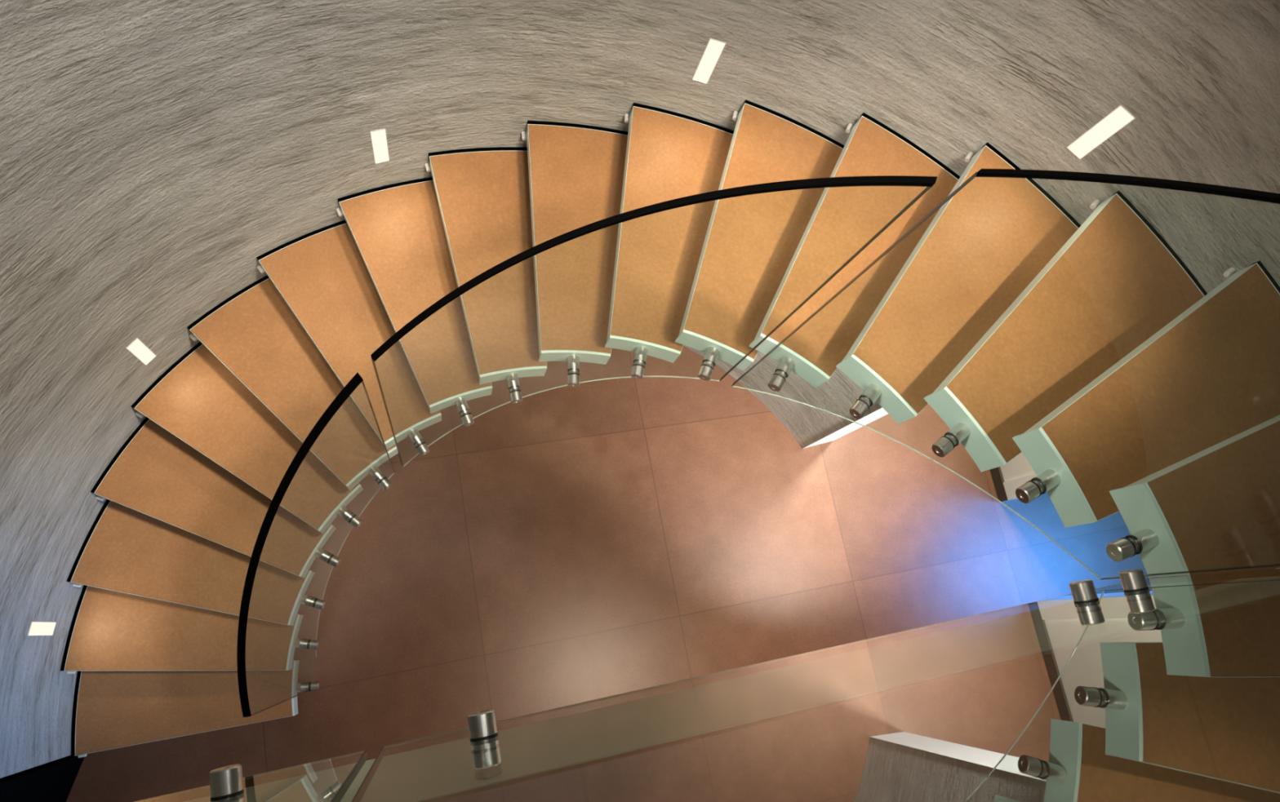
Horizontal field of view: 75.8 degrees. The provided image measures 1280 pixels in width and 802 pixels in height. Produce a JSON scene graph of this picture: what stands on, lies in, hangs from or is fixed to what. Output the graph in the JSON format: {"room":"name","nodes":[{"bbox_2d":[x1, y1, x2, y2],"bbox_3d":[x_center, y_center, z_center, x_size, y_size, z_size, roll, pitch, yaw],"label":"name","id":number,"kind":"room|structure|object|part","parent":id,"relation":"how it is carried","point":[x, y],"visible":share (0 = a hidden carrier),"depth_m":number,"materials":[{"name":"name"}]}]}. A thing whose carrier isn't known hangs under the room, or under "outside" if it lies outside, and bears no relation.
{"room":"stairwell","nodes":[
{"label":"stairwell","id":0,"kind":"room"},
{"bbox_2d":[0,755,84,801],"bbox_3d":[-2.477,2.399,1.955,0.122,2.470,2.649,17,72,-8],"label":"wall","id":1,"kind":"structure","parent":0,"point":[53,781],"depth_m":3.21,"materials":[{"name":"black"}]},
{"bbox_2d":[134,751,367,801],"bbox_3d":[-0.956,0.475,0.514,1.389,1.307,0.119,-9,77,-15],"label":"balustrade","id":2,"kind":"object","parent":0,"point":[327,780],"visible":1,"depth_m":1.10,"materials":[{"name":"clear glass"}]},
{"bbox_2d":[210,789,244,801],"bbox_3d":[-0.551,0.526,1.097,0.040,0.040,0.004,-7,77,-15],"label":"washer","id":3,"kind":"object","parent":2,"relation":"in","point":[216,795],"depth_m":1.08,"materials":[{"name":"black rubber"}]},
{"bbox_2d":[66,346,1148,801],"bbox_3d":[0.524,0.733,4.486,11.000,0.100,8.200,3,74,-12],"label":"floor","id":4,"kind":"structure","parent":0,"point":[564,546],"depth_m":4.30,"materials":[{"name":"tile"}]},
{"bbox_2d":[236,373,395,717],"bbox_3d":[-1.166,0.630,2.967,0.135,2.396,0.935,25,71,-5],"label":"glass balustrade","id":5,"kind":"object","parent":4,"relation":"on","point":[298,661],"visible":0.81,"depth_m":3.10,"materials":[{"name":"black"}]},
{"bbox_3d":[-1.167,0.631,2.971,0.127,2.382,0.930,25,71,-5],"label":"glass pane","id":6,"kind":"part","parent":5,"relation":"part of","materials":[{"name":"clear glass"}]},
{"bbox_2d":[0,0,1279,778],"bbox_3d":[-0.458,-0.558,1.692,4.028,5.400,1.626,-20,80,-18],"label":"wall","id":7,"kind":"structure","parent":0,"point":[151,151],"depth_m":2.39,"materials":[{"name":"paint"}]},
{"bbox_2d":[27,622,56,635],"bbox_3d":[-2.274,0.867,3.127,0.004,0.198,0.052,8,73,-11],"label":"wall light","id":8,"kind":"object","parent":7,"relation":"attached to","point":[37,628],"visible":1,"depth_m":3.12,"materials":[{"name":"white"}]},
{"bbox_2d":[125,337,155,365],"bbox_3d":[-1.804,-0.177,2.975,0.004,0.198,0.052,38,70,-1],"label":"wall light","id":9,"kind":"object","parent":7,"relation":"attached to","point":[140,351],"visible":1,"depth_m":2.97,"materials":[{"name":"white"}]},
{"bbox_2d":[60,585,318,674],"bbox_3d":[-1.873,0.929,3.507,0.966,0.091,0.441,3,74,-12],"label":"stair tread","id":10,"kind":"structure","parent":7,"relation":"attached to","point":[109,630],"depth_m":3.42,"materials":[{"name":"brown wood"}]},
{"bbox_2d":[71,671,319,758],"bbox_3d":[-1.911,1.304,3.574,0.964,0.091,0.443,3,74,-12],"label":"stair tread","id":11,"kind":"structure","parent":7,"relation":"attached to","point":[112,709],"depth_m":3.50,"materials":[{"name":"orange leather"}]},
{"bbox_3d":[-1.538,1.279,3.668,0.014,0.090,0.231,-1,75,-13],"label":"plate","id":12,"kind":"part","parent":11,"relation":"part of","materials":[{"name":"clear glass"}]},
{"bbox_2d":[66,498,325,625],"bbox_3d":[-1.780,0.689,3.415,0.959,0.091,0.444,19,71,-7],"label":"stair tread","id":13,"kind":"structure","parent":7,"relation":"attached to","point":[125,549],"depth_m":3.35,"materials":[{"name":"brown wood"}]},
{"bbox_2d":[90,417,341,577],"bbox_3d":[-1.661,0.442,3.331,0.961,0.091,0.444,32,70,-3],"label":"stair tread","id":14,"kind":"structure","parent":7,"relation":"attached to","point":[156,474],"depth_m":3.28,"materials":[{"name":"orange leather"}]},
{"bbox_3d":[-1.320,0.615,3.362,0.014,0.090,0.231,29,70,-4],"label":"plate","id":15,"kind":"part","parent":14,"relation":"part of","materials":[{"name":"clear glass"}]},
{"bbox_2d":[131,341,363,533],"bbox_3d":[-1.474,0.173,3.268,0.959,0.091,0.444,39,70,0],"label":"stair tread","id":16,"kind":"structure","parent":7,"relation":"attached to","point":[197,399],"depth_m":3.21,"materials":[{"name":"orange leather"}]},
{"bbox_3d":[-1.189,0.428,3.264,0.014,0.090,0.231,39,70,0],"label":"plate","id":17,"kind":"part","parent":16,"relation":"part of","materials":[{"name":"clear glass"}]},
{"bbox_2d":[186,275,398,490],"bbox_3d":[-1.283,-0.028,3.188,0.444,0.091,0.961,-37,86,-20],"label":"stair tread","id":18,"kind":"structure","parent":7,"relation":"attached to","point":[253,332],"depth_m":3.15,"materials":[{"name":"brown wood"}]},
{"bbox_3d":[-1.031,0.259,3.167,0.231,0.090,0.014,-41,87,-20],"label":"plate","id":19,"kind":"part","parent":18,"relation":"part of","materials":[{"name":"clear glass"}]},
{"bbox_2d":[256,220,441,456],"bbox_3d":[-1.014,-0.232,3.127,0.444,0.091,0.960,-31,84,-19],"label":"stair tread","id":20,"kind":"structure","parent":7,"relation":"attached to","point":[322,276],"depth_m":3.07,"materials":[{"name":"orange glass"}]},
{"bbox_3d":[-0.848,0.112,3.070,0.231,0.090,0.014,-30,83,-19],"label":"plate","id":21,"kind":"part","parent":20,"relation":"part of","materials":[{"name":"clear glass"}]},
{"bbox_2d":[369,128,389,164],"bbox_3d":[-0.894,-0.874,2.826,0.052,0.198,0.004,-19,80,-17],"label":"wall light","id":22,"kind":"object","parent":7,"relation":"attached to","point":[379,138],"visible":1,"depth_m":2.82,"materials":[{"name":"white"}]},
{"bbox_2d":[336,177,492,426],"bbox_3d":[-0.735,-0.380,3.052,0.442,0.091,0.962,-23,81,-18],"label":"stair tread","id":23,"kind":"structure","parent":7,"relation":"attached to","point":[397,231],"depth_m":3.00,"materials":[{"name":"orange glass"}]},
{"bbox_3d":[-0.647,-0.006,2.968,0.231,0.090,0.014,-19,80,-17],"label":"plate","id":24,"kind":"part","parent":23,"relation":"part of","materials":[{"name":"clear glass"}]},
{"bbox_2d":[370,175,937,466],"bbox_3d":[-0.220,-0.128,2.336,1.002,2.188,0.148,-4,76,-14],"label":"glass balustrade","id":25,"kind":"object","parent":23,"relation":"attached to","point":[928,182],"visible":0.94,"depth_m":1.69,"materials":[{"name":"black"}]},
{"bbox_2d":[424,146,546,403],"bbox_3d":[-0.559,-0.474,2.938,0.466,0.091,0.978,3,74,-12],"label":"stair tread","id":26,"kind":"structure","parent":7,"relation":"attached to","point":[482,193],"depth_m":2.91,"materials":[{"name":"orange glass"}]},
{"bbox_3d":[-0.443,-0.091,2.859,0.231,0.090,0.014,-9,77,-15],"label":"plate","id":27,"kind":"part","parent":26,"relation":"part of","materials":[{"name":"clear glass"}]},
{"bbox_2d":[521,120,627,386],"bbox_3d":[-0.204,-0.513,2.851,0.444,0.091,0.960,3,74,-12],"label":"stair tread","id":28,"kind":"structure","parent":7,"relation":"attached to","point":[575,171],"depth_m":2.82,"materials":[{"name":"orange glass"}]},
{"bbox_2d":[567,368,579,372],"bbox_3d":[-0.221,-0.101,2.734,0.040,0.040,0.003,2,74,-13],"label":"washer","id":29,"kind":"object","parent":28,"relation":"in","point":[570,370],"depth_m":2.72,"materials":[{"name":"black rubber"}]},
{"bbox_3d":[-0.220,-0.147,2.745,0.231,0.090,0.014,2,74,-13],"label":"plate","id":30,"kind":"part","parent":28,"relation":"part of","materials":[{"name":"clear glass"}]},
{"bbox_2d":[604,102,733,379],"bbox_3d":[0.112,-0.519,2.745,0.443,0.091,0.960,10,73,-10],"label":"stair tread","id":31,"kind":"structure","parent":7,"relation":"attached to","point":[670,155],"depth_m":2.71,"materials":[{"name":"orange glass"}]},
{"bbox_2d":[633,359,645,364],"bbox_3d":[-0.002,-0.123,2.610,0.040,0.040,0.003,12,72,-10],"label":"washer","id":32,"kind":"object","parent":31,"relation":"in","point":[637,362],"depth_m":2.59,"materials":[{"name":"silver metal"}]},
{"bbox_3d":[0.008,-0.167,2.623,0.231,0.090,0.014,12,72,-9],"label":"plate","id":33,"kind":"part","parent":31,"relation":"part of","materials":[{"name":"clear glass"}]},
{"bbox_2d":[691,38,726,84],"bbox_3d":[0.214,-1.062,2.574,0.052,0.198,0.004,12,72,-9],"label":"wall light","id":34,"kind":"object","parent":7,"relation":"attached to","point":[714,48],"visible":1,"depth_m":2.57,"materials":[{"name":"white"}]},
{"bbox_2d":[675,99,844,381],"bbox_3d":[0.391,-0.479,2.618,0.443,0.091,0.960,20,71,-7],"label":"stair tread","id":35,"kind":"structure","parent":7,"relation":"attached to","point":[751,242],"depth_m":2.58,"materials":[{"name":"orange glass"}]},
{"bbox_2d":[701,364,713,369],"bbox_3d":[0.202,-0.100,2.470,0.040,0.040,0.004,22,71,-6],"label":"washer","id":36,"kind":"object","parent":35,"relation":"in","point":[704,366],"depth_m":2.45,"materials":[{"name":"silver metal"}]},
{"bbox_2d":[702,360,715,366],"bbox_3d":[0.207,-0.114,2.475,0.040,0.040,0.003,22,71,-6],"label":"washer","id":37,"kind":"object","parent":35,"relation":"in","point":[706,362],"depth_m":2.46,"materials":[{"name":"silver metal"}]},
{"bbox_3d":[0.225,-0.155,2.490,0.231,0.090,0.014,23,71,-6],"label":"plate","id":38,"kind":"part","parent":35,"relation":"part of","materials":[{"name":"clear glass"}]},
{"bbox_2d":[340,568,1279,801],"bbox_3d":[-0.135,0.578,1.397,4.120,0.540,0.012,-7,77,-15],"label":"trim","id":39,"kind":"structure","parent":7,"relation":"attached to","point":[354,787],"depth_m":1.33,"materials":[{"name":"white"}]},
{"bbox_2d":[351,568,1279,801],"bbox_3d":[0.453,0.296,0.893,1.504,1.307,0.119,-9,77,-15],"label":"balustrade","id":40,"kind":"object","parent":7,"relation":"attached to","point":[1138,626],"visible":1,"depth_m":1.06,"materials":[{"name":"clear glass"}]},
{"bbox_2d":[469,732,497,742],"bbox_3d":[-0.225,0.484,1.184,0.040,0.040,0.004,-7,77,-15],"label":"washer","id":41,"kind":"object","parent":40,"relation":"in","point":[474,736],"depth_m":1.17,"materials":[{"name":"black rubber"}]},
{"bbox_2d":[731,168,1279,580],"bbox_3d":[0.795,-0.024,1.568,0.100,2.025,0.821,-38,86,-20],"label":"glass balustrade","id":42,"kind":"object","parent":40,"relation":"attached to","point":[1273,197],"visible":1,"depth_m":1.30,"materials":[{"name":"black"}]},
{"bbox_2d":[1073,598,1098,604],"bbox_3d":[0.791,0.355,1.457,0.040,0.040,0.004,-7,77,-15],"label":"washer","id":43,"kind":"object","parent":40,"relation":"in","point":[1077,601],"depth_m":1.44,"materials":[{"name":"black rubber"}]},
{"bbox_2d":[1123,586,1148,593],"bbox_3d":[0.897,0.341,1.485,0.040,0.040,0.004,-7,77,-15],"label":"washer","id":44,"kind":"object","parent":40,"relation":"in","point":[1126,589],"depth_m":1.47,"materials":[{"name":"black rubber"}]},
{"bbox_2d":[802,407,887,448],"bbox_3d":[1.236,-0.060,3.692,0.201,2.120,0.067,-13,78,-16],"label":"trim","id":45,"kind":"structure","parent":7,"relation":"attached to","point":[881,412],"depth_m":4.27,"materials":[{"name":"white paint"}]},
{"bbox_2d":[749,112,959,391],"bbox_3d":[0.668,-0.394,2.478,0.442,0.091,0.962,28,70,-4],"label":"stair tread","id":46,"kind":"structure","parent":7,"relation":"attached to","point":[844,220],"depth_m":2.44,"materials":[{"name":"orange leather"}]},
{"bbox_2d":[772,373,786,381],"bbox_3d":[0.393,-0.065,2.324,0.040,0.040,0.004,32,70,-3],"label":"washer","id":47,"kind":"object","parent":46,"relation":"in","point":[776,376],"depth_m":2.31,"materials":[{"name":"silver metal"}]},
{"bbox_2d":[774,368,788,377],"bbox_3d":[0.401,-0.078,2.329,0.040,0.040,0.003,32,70,-3],"label":"washer","id":48,"kind":"object","parent":46,"relation":"in","point":[779,373],"depth_m":2.31,"materials":[{"name":"silver metal"}]},
{"bbox_3d":[0.426,-0.115,2.344,0.231,0.090,0.014,32,70,-3],"label":"plate","id":49,"kind":"part","parent":46,"relation":"part of","materials":[{"name":"clear glass"}]},
{"bbox_2d":[835,142,1080,424],"bbox_3d":[0.872,-0.296,2.317,0.444,0.091,0.959,43,70,1],"label":"stair tread","id":50,"kind":"structure","parent":7,"relation":"attached to","point":[985,245],"depth_m":2.28,"materials":[{"name":"brown wood"}]},
{"bbox_2d":[855,399,869,409],"bbox_3d":[0.587,0.011,2.167,0.040,0.040,0.004,43,70,1],"label":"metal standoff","id":51,"kind":"object","parent":50,"relation":"in","point":[860,404],"depth_m":2.15,"materials":[{"name":"silver metal"}]},
{"bbox_2d":[858,395,872,406],"bbox_3d":[0.598,-0.001,2.173,0.040,0.040,0.003,43,70,1],"label":"washer","id":52,"kind":"object","parent":50,"relation":"in","point":[864,400],"depth_m":2.16,"materials":[{"name":"black rubber"}]},
{"bbox_3d":[0.630,-0.031,2.188,0.231,0.090,0.014,43,70,1],"label":"plate","id":53,"kind":"part","parent":50,"relation":"part of","materials":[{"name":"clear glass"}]},
{"bbox_2d":[923,191,1207,471],"bbox_3d":[1.071,-0.168,2.147,0.960,0.091,0.444,-33,84,-19],"label":"stair tread","id":54,"kind":"structure","parent":7,"relation":"attached to","point":[1116,282],"depth_m":2.11,"materials":[{"name":"brown wood"}]},
{"bbox_2d":[940,435,954,450],"bbox_3d":[0.747,0.103,1.998,0.004,0.040,0.040,-35,85,-19],"label":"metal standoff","id":55,"kind":"object","parent":54,"relation":"in","point":[947,442],"depth_m":1.98,"materials":[{"name":"silver metal"}]},
{"bbox_2d":[944,432,959,446],"bbox_3d":[0.759,0.094,2.003,0.003,0.040,0.040,-35,85,-19],"label":"washer","id":56,"kind":"object","parent":54,"relation":"in","point":[951,439],"depth_m":1.99,"materials":[{"name":"black rubber"}]},
{"bbox_3d":[0.797,0.070,2.018,0.014,0.090,0.231,-35,85,-19],"label":"plate","id":57,"kind":"part","parent":54,"relation":"part of","materials":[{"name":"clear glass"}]},
{"bbox_2d":[1066,104,1136,159],"bbox_3d":[1.230,-0.717,2.200,0.052,0.198,0.004,42,70,1],"label":"wall light","id":58,"kind":"object","parent":7,"relation":"attached to","point":[1118,118],"visible":1,"depth_m":2.19,"materials":[{"name":"white"}]},
{"bbox_2d":[426,663,1279,801],"bbox_3d":[0.160,1.719,0.844,4.120,0.030,2.548,-7,77,-15],"label":"floor","id":59,"kind":"structure","parent":0,"point":[1213,735],"depth_m":1.25,"materials":[{"name":"tile"}]},
{"bbox_2d":[1000,453,1046,502],"bbox_3d":[2.150,-1.395,4.102,0.145,2.450,3.470,-7,77,-15],"label":"wall","id":60,"kind":"structure","parent":0,"point":[1019,467],"depth_m":4.68,"materials":[{"name":"white paint"}]},
{"bbox_2d":[989,466,1008,502],"bbox_3d":[1.814,-1.075,5.196,0.015,0.080,3.470,-7,77,-15],"label":"baseboard","id":61,"kind":"structure","parent":60,"relation":"attached to","point":[997,476],"depth_m":4.82,"materials":[{"name":"brown wood"}]},
{"bbox_2d":[1003,474,1036,500],"bbox_3d":[2.352,0.260,3.831,0.012,2.020,0.105,-7,77,-15],"label":"trim","id":62,"kind":"structure","parent":60,"relation":"attached to","point":[1010,486],"depth_m":4.71,"materials":[{"name":"white paint"}]},
{"bbox_2d":[1177,204,1279,293],"bbox_3d":[2.015,-0.367,1.087,0.219,3.280,0.936,-21,80,-18],"label":"wall","id":63,"kind":"structure","parent":0,"point":[1257,238],"depth_m":2.11,"materials":[{"name":"paint"}]},
{"bbox_2d":[1012,260,1279,527],"bbox_3d":[1.250,0.006,1.959,0.961,0.091,0.444,-22,81,-18],"label":"stair tread","id":64,"kind":"structure","parent":63,"relation":"attached to","point":[1211,375],"depth_m":1.91,"materials":[{"name":"brown wood"}]},
{"bbox_2d":[1026,480,1041,497],"bbox_3d":[0.871,0.195,1.820,0.004,0.040,0.040,-25,82,-18],"label":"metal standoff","id":65,"kind":"object","parent":64,"relation":"in","point":[1034,487],"depth_m":1.80,"materials":[{"name":"silver metal"}]},
{"bbox_2d":[1031,477,1046,494],"bbox_3d":[0.885,0.189,1.825,0.003,0.040,0.040,-25,82,-18],"label":"washer","id":66,"kind":"object","parent":64,"relation":"in","point":[1039,484],"depth_m":1.81,"materials":[{"name":"black rubber"}]},
{"bbox_3d":[0.927,0.172,1.838,0.014,0.090,0.231,-25,82,-18],"label":"plate","id":67,"kind":"part","parent":64,"relation":"part of","materials":[{"name":"clear glass"}]},
{"bbox_3d":[1.642,-0.151,2.126,0.021,0.033,0.411,-25,82,-18],"label":"wall plate","id":68,"kind":"part","parent":64,"relation":"part of","materials":[{"name":"grey metal"}]},
{"bbox_2d":[1106,414,1279,578],"bbox_3d":[1.387,0.199,1.757,0.959,0.091,0.383,-16,79,-17],"label":"stair tread","id":69,"kind":"structure","parent":63,"relation":"attached to","point":[1217,507],"depth_m":1.65,"materials":[{"name":"orange leather"}]},
{"bbox_2d":[1119,537,1136,557],"bbox_3d":[0.969,0.291,1.635,0.004,0.040,0.040,-16,79,-17],"label":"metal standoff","id":70,"kind":"object","parent":69,"relation":"in","point":[1129,544],"depth_m":1.62,"materials":[{"name":"silver metal"}]},
{"bbox_2d":[1124,535,1142,555],"bbox_3d":[0.984,0.287,1.640,0.003,0.040,0.040,-16,79,-17],"label":"washer","id":71,"kind":"object","parent":69,"relation":"in","point":[1135,541],"depth_m":1.62,"materials":[{"name":"silver metal"}]},
{"bbox_3d":[1.028,0.276,1.652,0.014,0.090,0.220,-16,79,-17],"label":"plate","id":72,"kind":"part","parent":69,"relation":"part of","materials":[{"name":"clear glass"}]}
]}

